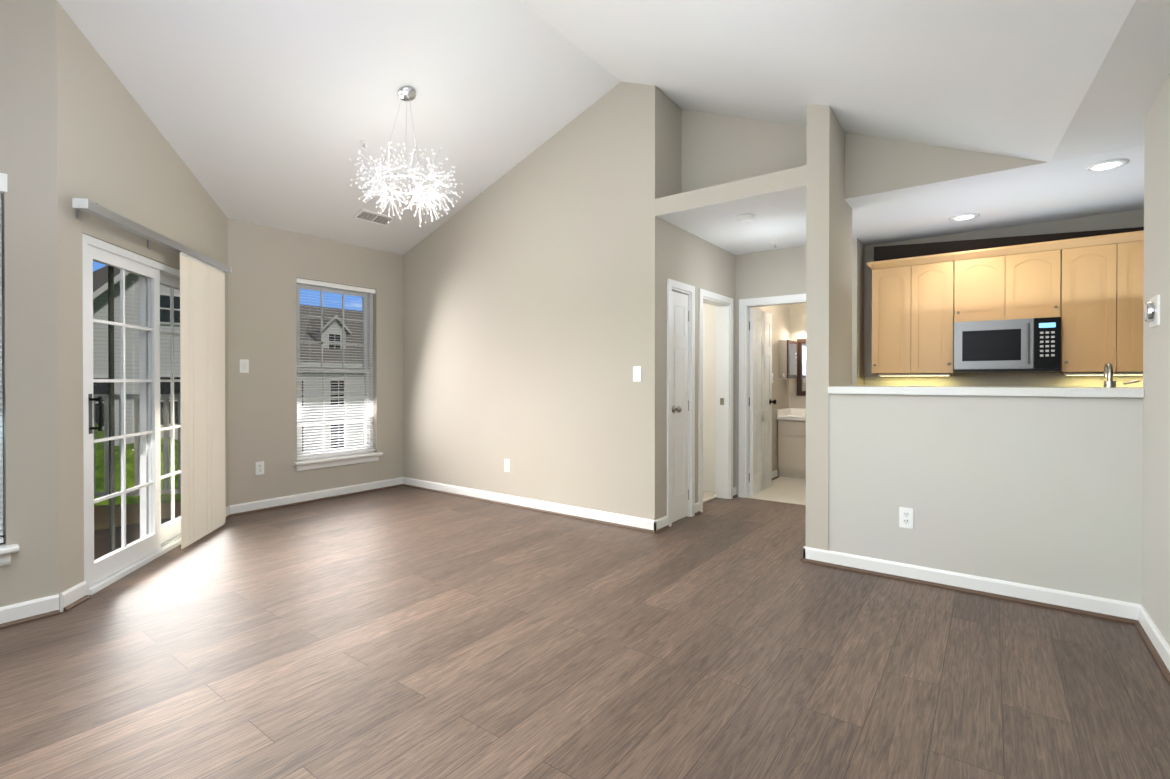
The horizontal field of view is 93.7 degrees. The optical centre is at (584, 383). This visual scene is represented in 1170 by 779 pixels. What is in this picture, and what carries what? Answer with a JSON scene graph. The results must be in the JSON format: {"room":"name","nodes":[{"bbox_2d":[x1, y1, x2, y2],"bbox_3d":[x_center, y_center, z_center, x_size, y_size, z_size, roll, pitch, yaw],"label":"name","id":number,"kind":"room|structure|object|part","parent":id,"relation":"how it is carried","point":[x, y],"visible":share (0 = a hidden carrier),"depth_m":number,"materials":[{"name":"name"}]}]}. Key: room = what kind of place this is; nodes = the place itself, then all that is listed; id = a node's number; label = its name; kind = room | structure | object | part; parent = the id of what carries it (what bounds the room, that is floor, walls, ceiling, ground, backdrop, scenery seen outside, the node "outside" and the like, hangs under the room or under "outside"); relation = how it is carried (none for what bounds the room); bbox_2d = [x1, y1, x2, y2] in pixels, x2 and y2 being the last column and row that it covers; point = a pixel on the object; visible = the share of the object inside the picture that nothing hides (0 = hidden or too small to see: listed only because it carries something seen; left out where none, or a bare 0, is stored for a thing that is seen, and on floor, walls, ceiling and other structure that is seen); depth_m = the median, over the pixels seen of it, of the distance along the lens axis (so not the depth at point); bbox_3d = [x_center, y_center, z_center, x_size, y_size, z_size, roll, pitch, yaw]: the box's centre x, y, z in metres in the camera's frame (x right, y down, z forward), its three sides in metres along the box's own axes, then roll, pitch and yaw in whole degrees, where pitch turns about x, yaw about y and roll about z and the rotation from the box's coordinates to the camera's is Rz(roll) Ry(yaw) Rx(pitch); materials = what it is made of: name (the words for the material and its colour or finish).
{"room":"empty living room","nodes":[
{"label":"empty living room","id":0,"kind":"room"},
{"bbox_2d":[0,0,59,609],"bbox_3d":[-3.948,-0.807,1.153,0.150,3.950,4.125,0,0,37],"label":"wall","id":1,"kind":"structure","parent":0,"point":[28,109],"depth_m":2.69,"materials":[{"name":"beige paint"}]},
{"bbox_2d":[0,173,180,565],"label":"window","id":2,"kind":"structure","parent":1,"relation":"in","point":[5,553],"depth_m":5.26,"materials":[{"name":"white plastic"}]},
{"bbox_3d":[-3.838,0.621,3.547,1.665,1.134,3.790,0,0,-12],"label":"balcony railing","id":3,"kind":"part","parent":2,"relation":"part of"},
{"bbox_2d":[0,470,1169,684],"bbox_3d":[-0.935,1.112,2.699,5.878,0.095,10.180,0,0,37],"label":"baseboard","id":4,"kind":"structure","parent":1,"relation":"attached to","point":[1060,600],"depth_m":3.15,"materials":[{"name":"white wood"}]},
{"bbox_2d":[56,0,228,592],"bbox_3d":[-2.947,-0.822,3.758,0.150,3.950,2.061,0,0,-12],"label":"wall","id":5,"kind":"structure","parent":0,"point":[117,153],"depth_m":3.03,"materials":[{"name":"beige paint"}]},
{"bbox_2d":[82,233,180,594],"bbox_3d":[-2.916,0.171,3.679,0.179,1.966,1.515,0,0,-14],"label":"sliding patio door","id":6,"kind":"structure","parent":5,"relation":"in","point":[157,539],"depth_m":3.41,"materials":[{"name":"white plastic"}]},
{"bbox_2d":[72,198,230,272],"bbox_3d":[-2.783,-0.921,3.642,0.120,0.090,1.743,0,0,-12],"label":"track","id":7,"kind":"object","parent":5,"relation":"attached to","point":[95,210],"visible":0.96,"depth_m":3.25,"materials":[{"name":"silver metal"}]},
{"bbox_2d":[180,251,225,548],"bbox_3d":[-2.857,0.115,4.120,0.041,2.037,0.761,0,0,-12],"label":"vertical blinds","id":8,"kind":"object","parent":7,"relation":"hanging from","point":[202,383],"visible":1,"depth_m":4.04,"materials":[{"name":"white fabric"}]},
{"bbox_2d":[228,218,402,504],"bbox_3d":[-2.605,-0.832,5.482,0.150,3.950,1.980,0,0,37],"label":"wall","id":9,"kind":"structure","parent":0,"point":[268,265],"depth_m":5.10,"materials":[{"name":"beige paint"}]},
{"bbox_2d":[240,359,248,372],"bbox_3d":[-2.995,-0.153,4.823,0.014,0.118,0.072,0,0,37],"label":"light switch","id":10,"kind":"object","parent":9,"relation":"attached to","point":[244,365],"visible":1,"depth_m":4.82,"materials":[{"name":"white plastic"}]},
{"bbox_2d":[255,461,263,474],"bbox_3d":[-2.922,0.762,4.929,0.011,0.118,0.072,0,0,37],"label":"outlet","id":11,"kind":"object","parent":9,"relation":"attached to","point":[259,468],"visible":1,"depth_m":4.92,"materials":[{"name":"white plastic"}]},
{"bbox_2d":[293,278,382,470],"bbox_3d":[-2.512,-0.088,5.555,0.198,1.832,0.910,0,0,37],"label":"dining room window","id":12,"kind":"structure","parent":9,"relation":"in","point":[324,458],"depth_m":5.56,"materials":[{"name":"white plastic"}]},
{"bbox_2d":[0,486,1169,778],"bbox_3d":[-0.164,1.219,2.700,7.800,0.120,11.500,0,0,37],"label":"floor","id":13,"kind":"structure","parent":0,"point":[402,632],"depth_m":2.27,"materials":[{"name":"brown wood"}]},
{"bbox_2d":[703,491,715,502],"bbox_3d":[-0.031,1.136,5.757,2.470,0.012,1.510,0,0,37],"label":"floor","id":14,"kind":"structure","parent":13,"relation":"on","point":[707,496],"depth_m":5.49,"materials":[{"name":"beige tile"}]},
{"bbox_2d":[746,476,805,504],"bbox_3d":[2.470,1.137,6.007,0.990,0.006,1.848,0,0,37],"label":"floor","id":15,"kind":"structure","parent":13,"relation":"on","point":[787,490],"depth_m":5.72,"materials":[{"name":"beige tile"}]},
{"bbox_2d":[777,408,805,478],"bbox_3d":[2.862,0.728,6.534,0.982,0.820,0.523,0,0,37],"label":"bathroom vanity","id":16,"kind":"object","parent":15,"relation":"on","point":[791,442],"visible":0.21,"depth_m":6.55,"materials":[{"name":"beige wood"}]},
{"bbox_2d":[57,0,1169,254],"bbox_3d":[-0.323,-1.952,2.551,7.900,1.396,11.000,0,0,37],"label":"ceiling","id":17,"kind":"structure","parent":0,"point":[267,112],"depth_m":3.48,"materials":[{"name":"white paint"}]},
{"bbox_2d":[360,140,367,147],"bbox_3d":[-1.730,-1.868,4.287,0.068,0.037,0.066,0,0,37],"label":"sprinkler","id":18,"kind":"object","parent":17,"relation":"attached to","point":[363,142],"visible":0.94,"depth_m":4.28,"materials":[{"name":"white metal"}]},
{"bbox_2d":[353,209,395,226],"bbox_3d":[-2.030,-1.594,5.291,0.163,0.063,0.360,0,0,37],"label":"ceiling vent","id":19,"kind":"object","parent":17,"relation":"in","point":[371,217],"visible":1,"depth_m":5.28,"materials":[{"name":"white metal"}]},
{"bbox_2d":[350,86,462,226],"bbox_3d":[-1.277,-1.641,3.945,0.767,0.922,0.785,0,0,37],"label":"chandelier","id":20,"kind":"object","parent":17,"relation":"hanging from","point":[406,93],"visible":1,"depth_m":3.89,"materials":[{"name":"silver metal"}]},
{"bbox_2d":[737,214,754,221],"bbox_3d":[1.244,-1.270,4.231,0.136,0.039,0.136,0,0,37],"label":"smoke detector","id":21,"kind":"object","parent":17,"relation":"attached to","point":[746,218],"visible":1,"depth_m":4.19,"materials":[{"name":"white plastic"}]},
{"bbox_2d":[949,213,979,220],"bbox_3d":[2.930,-1.284,4.238,0.196,0.010,0.196,0,0,37],"label":"recessed light","id":22,"kind":"object","parent":17,"relation":"in","point":[964,216],"visible":0.98,"depth_m":4.23,"materials":[{"name":"white"}]},
{"bbox_2d":[1083,158,1128,171],"bbox_3d":[3.059,-1.278,3.221,0.196,0.010,0.196,0,0,37],"label":"recessed light","id":23,"kind":"object","parent":17,"relation":"in","point":[1106,165],"visible":1,"depth_m":3.21,"materials":[{"name":"white"}]},
{"bbox_2d":[663,93,789,516],"bbox_3d":[1.567,-0.833,5.719,0.130,3.950,3.370,0,0,37],"label":"wall","id":24,"kind":"structure","parent":0,"point":[696,262],"depth_m":4.81,"materials":[{"name":"beige paint"}]},
{"bbox_2d":[672,291,688,521],"bbox_3d":[0.776,0.191,4.599,0.167,1.895,0.344,0,0,37],"label":"closet door","id":25,"kind":"structure","parent":24,"relation":"in","point":[680,402],"depth_m":4.60,"materials":[{"name":"white wood"}]},
{"bbox_2d":[667,278,698,526],"bbox_3d":[0.745,0.155,4.616,0.162,1.987,0.484,0,0,37],"label":"door frame","id":26,"kind":"structure","parent":24,"relation":"attached to","point":[672,285],"depth_m":4.71,"materials":[{"name":"white wood"}]},
{"bbox_2d":[699,288,732,511],"bbox_3d":[1.183,0.151,5.206,0.162,1.987,0.774,0,0,37],"label":"door frame","id":27,"kind":"structure","parent":24,"relation":"attached to","point":[724,407],"depth_m":5.44,"materials":[{"name":"white wood"}]},
{"bbox_2d":[778,340,797,377],"bbox_3d":[2.503,-0.294,6.763,0.127,0.460,0.382,0,0,37],"label":"medicine cabinet mirror","id":28,"kind":"object","parent":24,"relation":"attached to","point":[787,358],"visible":1,"depth_m":6.63,"materials":[{"name":"clear mirror"}]},
{"bbox_2d":[703,245,805,496],"bbox_3d":[0.855,-0.080,6.114,3.720,2.440,0.130,0,0,37],"label":"wall","id":29,"kind":"structure","parent":0,"point":[776,272],"depth_m":5.53,"materials":[{"name":"beige paint"}]},
{"bbox_2d":[749,308,776,495],"bbox_3d":[1.856,0.184,5.809,0.167,1.895,0.671,0,0,37],"label":"bathroom door","id":30,"kind":"structure","parent":29,"relation":"in","point":[760,398],"depth_m":5.74,"materials":[{"name":"white wood"}]},
{"bbox_2d":[739,293,805,497],"bbox_3d":[1.928,0.151,5.314,0.854,1.987,0.132,0,0,37],"label":"door frame","id":31,"kind":"structure","parent":29,"relation":"attached to","point":[744,304],"depth_m":5.49,"materials":[{"name":"white wood"}]},
{"bbox_2d":[403,82,1142,603],"bbox_3d":[0.878,-0.824,4.051,7.450,3.950,0.130,0,0,37],"label":"wall","id":32,"kind":"structure","parent":0,"point":[532,309],"depth_m":4.39,"materials":[{"name":"beige paint"}]},
{"bbox_2d":[504,459,509,471],"bbox_3d":[-0.734,0.773,5.168,0.072,0.118,0.011,0,0,37],"label":"outlet","id":33,"kind":"object","parent":32,"relation":"attached to","point":[506,465],"visible":1,"depth_m":5.16,"materials":[{"name":"white plastic"}]},
{"bbox_2d":[633,366,640,380],"bbox_3d":[0.409,-0.075,4.313,0.072,0.118,0.014,0,0,37],"label":"light switch","id":34,"kind":"object","parent":32,"relation":"attached to","point":[636,373],"visible":1,"depth_m":4.31,"materials":[{"name":"white plastic"}]},
{"bbox_2d":[899,507,912,528],"bbox_3d":[1.888,0.790,3.223,0.072,0.118,0.011,0,0,37],"label":"outlet","id":35,"kind":"object","parent":32,"relation":"attached to","point":[905,517],"visible":1,"depth_m":3.22,"materials":[{"name":"white plastic"}]},
{"bbox_2d":[828,386,1143,397],"bbox_3d":[2.844,0.044,2.881,2.792,0.044,0.655,0,0,37],"label":"countertop","id":36,"kind":"structure","parent":32,"relation":"on","point":[1132,392],"depth_m":2.97,"materials":[{"name":"stone"}]},
{"bbox_2d":[1104,362,1139,386],"bbox_3d":[2.904,-0.047,2.979,0.136,0.136,0.147,0,0,37],"label":"faucet","id":37,"kind":"object","parent":36,"relation":"on","point":[1108,373],"visible":1,"depth_m":2.96,"materials":[{"name":"silver metal"}]},
{"bbox_2d":[789,303,805,407],"bbox_3d":[3.059,-0.084,6.795,1.250,2.440,0.130,0,0,37],"label":"wall","id":38,"kind":"structure","parent":0,"point":[797,329],"depth_m":6.99,"materials":[{"name":"beige paint"}]},
{"bbox_2d":[797,339,805,395],"bbox_3d":[2.954,-0.204,6.770,0.650,0.720,0.030,0,0,37],"label":"bathroom mirror","id":39,"kind":"object","parent":38,"relation":"attached to","point":[801,383],"visible":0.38,"depth_m":6.92,"materials":[{"name":"brown wood"}]},
{"bbox_2d":[806,103,851,549],"bbox_3d":[1.704,-0.822,3.801,0.139,3.950,0.726,0,0,37],"label":"wall column","id":40,"kind":"structure","parent":0,"point":[828,285],"depth_m":3.53,"materials":[{"name":"beige paint"}]},
{"bbox_2d":[655,109,1045,215],"bbox_3d":[2.357,-2.039,3.227,4.100,1.510,0.580,0,0,37],"label":"wall","id":41,"kind":"structure","parent":0,"point":[725,158],"depth_m":3.94,"materials":[{"name":"beige paint"}]},
{"bbox_2d":[852,238,863,385],"bbox_3d":[2.919,-0.078,5.666,0.130,2.440,1.850,0,0,37],"label":"wall","id":42,"kind":"structure","parent":0,"point":[857,312],"depth_m":4.91,"materials":[{"name":"beige paint"}]},
{"bbox_2d":[864,209,1143,386],"bbox_3d":[3.917,-0.070,4.291,3.110,2.440,0.130,0,0,37],"label":"wall","id":43,"kind":"structure","parent":0,"point":[1128,219],"depth_m":4.53,"materials":[{"name":"beige paint"}]},
{"bbox_2d":[871,259,902,373],"bbox_3d":[2.769,-0.579,4.870,0.355,0.981,0.298,0,0,37],"label":"upper cabinet","id":44,"kind":"object","parent":43,"relation":"attached to","point":[887,274],"depth_m":4.78,"materials":[{"name":"brown wood"}]},
{"bbox_2d":[878,373,949,375],"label":"under-cabinet light","id":45,"kind":"object","parent":43,"relation":"attached to","point":[937,374],"depth_m":4.74,"materials":[{"name":"white"}]},
{"bbox_2d":[903,251,962,373],"bbox_3d":[2.991,-0.578,4.705,0.413,0.981,0.298,0,0,37],"label":"upper cabinet","id":46,"kind":"object","parent":43,"relation":"attached to","point":[932,284],"depth_m":4.59,"materials":[{"name":"brown wood"}]},
{"bbox_2d":[963,247,994,321],"bbox_3d":[3.268,-0.783,4.499,0.385,0.569,0.298,0,0,37],"label":"upper cabinet","id":47,"kind":"object","parent":43,"relation":"attached to","point":[978,263],"depth_m":4.40,"materials":[{"name":"brown wood"}]},
{"bbox_2d":[874,227,1142,258],"bbox_3d":[3.649,-1.122,4.277,2.470,0.205,0.197,0,0,37],"label":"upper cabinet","id":48,"kind":"object","parent":43,"relation":"attached to","point":[895,251],"depth_m":4.53,"materials":[{"name":"brown wood"}]},
{"bbox_2d":[995,239,1062,319],"bbox_3d":[3.491,-0.782,4.334,0.385,0.569,0.298,0,0,37],"label":"upper cabinet","id":49,"kind":"object","parent":43,"relation":"attached to","point":[1028,276],"depth_m":4.21,"materials":[{"name":"brown wood"}]},
{"bbox_2d":[954,317,1060,371],"bbox_3d":[3.343,-0.293,4.370,0.654,0.400,0.420,0,0,37],"label":"over-the-range microwave","id":50,"kind":"object","parent":49,"relation":"attached to","point":[1024,345],"visible":1,"depth_m":4.22,"materials":[{"name":"silver metal"}]},
{"bbox_2d":[1057,235,1102,372],"bbox_3d":[3.767,-0.575,4.130,0.412,0.981,0.298,0,0,37],"label":"upper cabinet","id":51,"kind":"object","parent":43,"relation":"attached to","point":[1087,287],"depth_m":4.03,"materials":[{"name":"brown wood"}]},
{"bbox_2d":[1065,372,1103,374],"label":"under-cabinet light","id":52,"kind":"object","parent":51,"relation":"attached to","point":[1095,373],"depth_m":4.09,"materials":[{"name":"white"}]},
{"bbox_2d":[1103,227,1143,371],"bbox_3d":[4.130,-0.573,3.861,0.706,0.981,0.298,0,0,37],"label":"upper cabinet","id":53,"kind":"object","parent":43,"relation":"attached to","point":[1123,251],"depth_m":3.90,"materials":[{"name":"brown wood"}]},
{"bbox_2d":[1113,372,1142,374],"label":"under-cabinet light","id":54,"kind":"object","parent":43,"relation":"attached to","point":[1114,373],"depth_m":3.96,"materials":[{"name":"white"}]},
{"bbox_2d":[1142,73,1169,645],"bbox_3d":[0.590,-0.799,-0.299,0.130,3.950,7.200,0,0,37],"label":"wall","id":55,"kind":"structure","parent":0,"point":[1156,497],"depth_m":2.41,"materials":[{"name":"beige paint"}]},
{"bbox_2d":[1144,295,1159,327],"bbox_3d":[2.520,-0.319,2.443,0.034,0.130,0.150,0,0,37],"label":"thermostat","id":56,"kind":"object","parent":55,"relation":"attached to","point":[1152,312],"visible":1,"depth_m":2.42,"materials":[{"name":"white plastic"}]},
{"label":"outside","id":57,"kind":"structure","parent":0,"visible":0},
{"bbox_2d":[94,502,180,529],"bbox_3d":[-3.847,1.237,3.549,1.697,0.095,3.800,0,0,-12],"label":"deck","id":58,"kind":"object","parent":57,"point":[101,512],"depth_m":4.98,"materials":[{"name":"wood"}]},
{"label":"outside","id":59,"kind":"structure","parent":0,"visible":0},
{"bbox_3d":[-32.540,8.041,41.257,89.200,0.200,140.000,0,0,37],"label":"lawn","id":60,"kind":"structure","parent":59,"visible":0},
{"bbox_2d":[94,422,180,505],"bbox_3d":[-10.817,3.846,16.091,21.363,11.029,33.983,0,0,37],"label":"bushes","id":61,"kind":"object","parent":60,"relation":"on","point":[99,462],"depth_m":8.31,"materials":[{"name":"green plant"}]},
{"bbox_2d":[93,265,363,450],"bbox_3d":[-18.578,1.035,33.352,20.000,13.900,56.800,0,0,37],"label":"building","id":62,"kind":"structure","parent":60,"relation":"on","point":[98,311],"depth_m":21.16,"materials":[{"name":"white"}]}
]}

